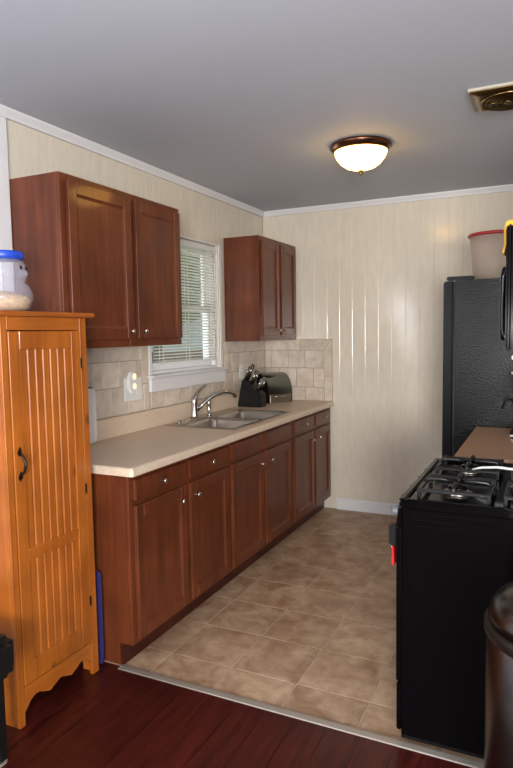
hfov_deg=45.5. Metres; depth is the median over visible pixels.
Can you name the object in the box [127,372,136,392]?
night light
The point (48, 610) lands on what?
cabinet
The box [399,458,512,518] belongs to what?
cooktop
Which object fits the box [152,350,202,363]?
fence
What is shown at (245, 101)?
ceiling
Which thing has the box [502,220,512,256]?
cloth
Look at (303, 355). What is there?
backsplash
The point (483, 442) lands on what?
countertop
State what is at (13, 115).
trim
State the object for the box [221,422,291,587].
base cabinet
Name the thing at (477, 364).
refrigerator
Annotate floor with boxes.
[1,511,471,767]
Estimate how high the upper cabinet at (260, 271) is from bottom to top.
0.779 m
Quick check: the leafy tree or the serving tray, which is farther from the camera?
the leafy tree
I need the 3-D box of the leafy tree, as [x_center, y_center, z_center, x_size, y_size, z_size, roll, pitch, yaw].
[-3.712,-2.659,23.180,3.371,5.478,3.646,-4,6,-32]
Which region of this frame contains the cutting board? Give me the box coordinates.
[88,387,96,443]
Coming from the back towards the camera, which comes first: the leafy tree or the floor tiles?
the leafy tree
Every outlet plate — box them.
[124,377,141,401]
[239,364,243,378]
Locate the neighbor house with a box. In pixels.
[152,261,202,351]
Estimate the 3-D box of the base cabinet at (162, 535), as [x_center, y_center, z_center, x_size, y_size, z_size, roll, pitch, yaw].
[-0.604,0.800,3.244,0.643,0.875,0.913,1,5,26]
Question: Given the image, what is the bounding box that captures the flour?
[477,258,505,278]
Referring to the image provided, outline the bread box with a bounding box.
[256,372,291,403]
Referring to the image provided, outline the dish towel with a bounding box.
[391,546,395,564]
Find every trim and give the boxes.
[0,104,263,216]
[0,116,13,291]
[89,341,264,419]
[118,664,483,767]
[264,184,512,216]
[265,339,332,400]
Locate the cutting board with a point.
(91, 392)
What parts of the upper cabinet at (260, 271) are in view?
door, frame, door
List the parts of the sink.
bowl, bowl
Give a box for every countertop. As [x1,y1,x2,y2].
[90,392,333,476]
[454,427,512,462]
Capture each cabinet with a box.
[0,310,98,728]
[10,171,182,347]
[91,444,230,664]
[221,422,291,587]
[224,235,295,340]
[283,407,330,538]
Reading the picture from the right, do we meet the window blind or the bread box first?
the bread box
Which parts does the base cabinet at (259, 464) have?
drawer, door, drawer, door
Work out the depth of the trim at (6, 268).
2.78 m
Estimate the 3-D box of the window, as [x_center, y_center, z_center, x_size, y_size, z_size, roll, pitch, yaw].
[-0.510,-0.496,4.232,0.175,1.021,0.985,1,5,26]
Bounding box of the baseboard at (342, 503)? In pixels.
[337,498,398,515]
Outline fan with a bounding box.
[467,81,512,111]
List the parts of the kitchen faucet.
lever, spout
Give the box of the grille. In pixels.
[480,90,512,110]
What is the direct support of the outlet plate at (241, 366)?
attached to the wall at (31, 152)
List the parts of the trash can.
domed lid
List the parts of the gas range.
handle, knob, storage drawer, oven door, control panel, burner, burner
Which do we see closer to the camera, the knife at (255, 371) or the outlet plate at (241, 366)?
the knife at (255, 371)
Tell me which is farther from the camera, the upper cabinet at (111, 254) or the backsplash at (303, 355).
the backsplash at (303, 355)
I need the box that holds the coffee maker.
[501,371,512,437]
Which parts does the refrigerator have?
door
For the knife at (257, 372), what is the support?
in the knife block
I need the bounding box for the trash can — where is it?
[484,582,512,767]
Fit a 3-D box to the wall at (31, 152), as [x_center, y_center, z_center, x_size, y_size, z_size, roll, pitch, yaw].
[-0.559,-0.111,4.215,0.128,2.529,2.904,1,5,26]
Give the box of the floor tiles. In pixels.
[104,507,483,762]
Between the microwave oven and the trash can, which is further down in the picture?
the trash can
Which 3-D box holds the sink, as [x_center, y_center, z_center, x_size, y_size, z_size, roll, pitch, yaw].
[-0.166,0.312,4.198,0.510,0.162,0.890,1,5,26]
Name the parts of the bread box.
roll lid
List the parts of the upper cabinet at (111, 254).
door, door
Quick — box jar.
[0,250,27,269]
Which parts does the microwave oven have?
handle, control panel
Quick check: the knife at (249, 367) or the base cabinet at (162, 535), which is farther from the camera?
the knife at (249, 367)
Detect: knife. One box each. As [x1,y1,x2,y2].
[244,365,250,379]
[246,363,253,379]
[250,369,256,383]
[252,370,258,383]
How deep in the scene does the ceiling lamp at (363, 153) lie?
3.31 m
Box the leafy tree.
[155,252,200,362]
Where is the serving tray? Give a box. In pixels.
[95,570,103,663]
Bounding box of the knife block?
[238,380,265,407]
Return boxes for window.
[148,235,228,392]
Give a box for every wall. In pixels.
[6,119,262,419]
[263,191,512,507]
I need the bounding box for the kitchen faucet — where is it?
[184,385,236,420]
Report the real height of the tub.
0.296 m
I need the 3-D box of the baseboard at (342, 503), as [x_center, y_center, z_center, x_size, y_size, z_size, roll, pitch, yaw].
[1.499,1.029,4.790,1.810,0.095,0.015,1,5,26]
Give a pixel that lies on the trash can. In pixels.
(498, 617)
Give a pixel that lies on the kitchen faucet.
(194, 408)
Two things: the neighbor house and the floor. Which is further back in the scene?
the neighbor house
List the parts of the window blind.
rail, ladder cord, head rail, ladder cord, pull cord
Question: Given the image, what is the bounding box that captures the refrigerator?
[442,276,512,457]
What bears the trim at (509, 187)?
attached to the wall at (370, 280)
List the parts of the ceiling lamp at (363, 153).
lamp shade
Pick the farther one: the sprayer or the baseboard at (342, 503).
the baseboard at (342, 503)
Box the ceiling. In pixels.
[0,0,512,210]
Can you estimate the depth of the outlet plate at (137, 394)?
3.68 m
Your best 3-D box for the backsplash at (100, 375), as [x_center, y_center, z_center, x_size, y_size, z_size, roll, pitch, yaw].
[-0.516,-0.072,4.141,0.006,0.400,2.736,1,5,26]
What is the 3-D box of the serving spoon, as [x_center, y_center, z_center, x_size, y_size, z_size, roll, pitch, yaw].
[0.981,0.332,2.326,0.316,0.030,0.049,3,6,39]
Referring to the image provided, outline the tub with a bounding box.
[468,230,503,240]
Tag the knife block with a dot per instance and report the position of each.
(248, 397)
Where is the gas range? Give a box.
[389,455,512,758]
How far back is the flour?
3.71 m
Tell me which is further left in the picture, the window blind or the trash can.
the window blind
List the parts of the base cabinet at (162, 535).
drawer, door, frame, drawer, door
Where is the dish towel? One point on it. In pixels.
(393, 547)
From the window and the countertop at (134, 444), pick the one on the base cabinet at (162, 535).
the countertop at (134, 444)
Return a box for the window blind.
[152,240,217,364]
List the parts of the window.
sash, sill, sash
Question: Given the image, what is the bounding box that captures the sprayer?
[206,400,211,415]
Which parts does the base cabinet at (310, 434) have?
drawer, door, drawer, door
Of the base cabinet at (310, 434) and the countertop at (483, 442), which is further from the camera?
the base cabinet at (310, 434)
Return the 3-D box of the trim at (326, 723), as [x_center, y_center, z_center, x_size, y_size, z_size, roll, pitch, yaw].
[0.253,1.297,2.347,1.928,0.007,0.034,1,5,26]
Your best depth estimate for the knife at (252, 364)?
4.83 m
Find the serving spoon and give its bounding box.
[472,466,512,470]
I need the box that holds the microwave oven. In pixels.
[500,224,512,359]
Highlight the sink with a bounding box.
[164,409,290,429]
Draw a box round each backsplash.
[86,341,265,419]
[265,340,331,400]
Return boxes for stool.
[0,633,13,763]
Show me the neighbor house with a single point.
(197, 261)
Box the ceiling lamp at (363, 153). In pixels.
[330,135,391,175]
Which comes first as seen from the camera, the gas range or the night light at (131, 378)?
the gas range

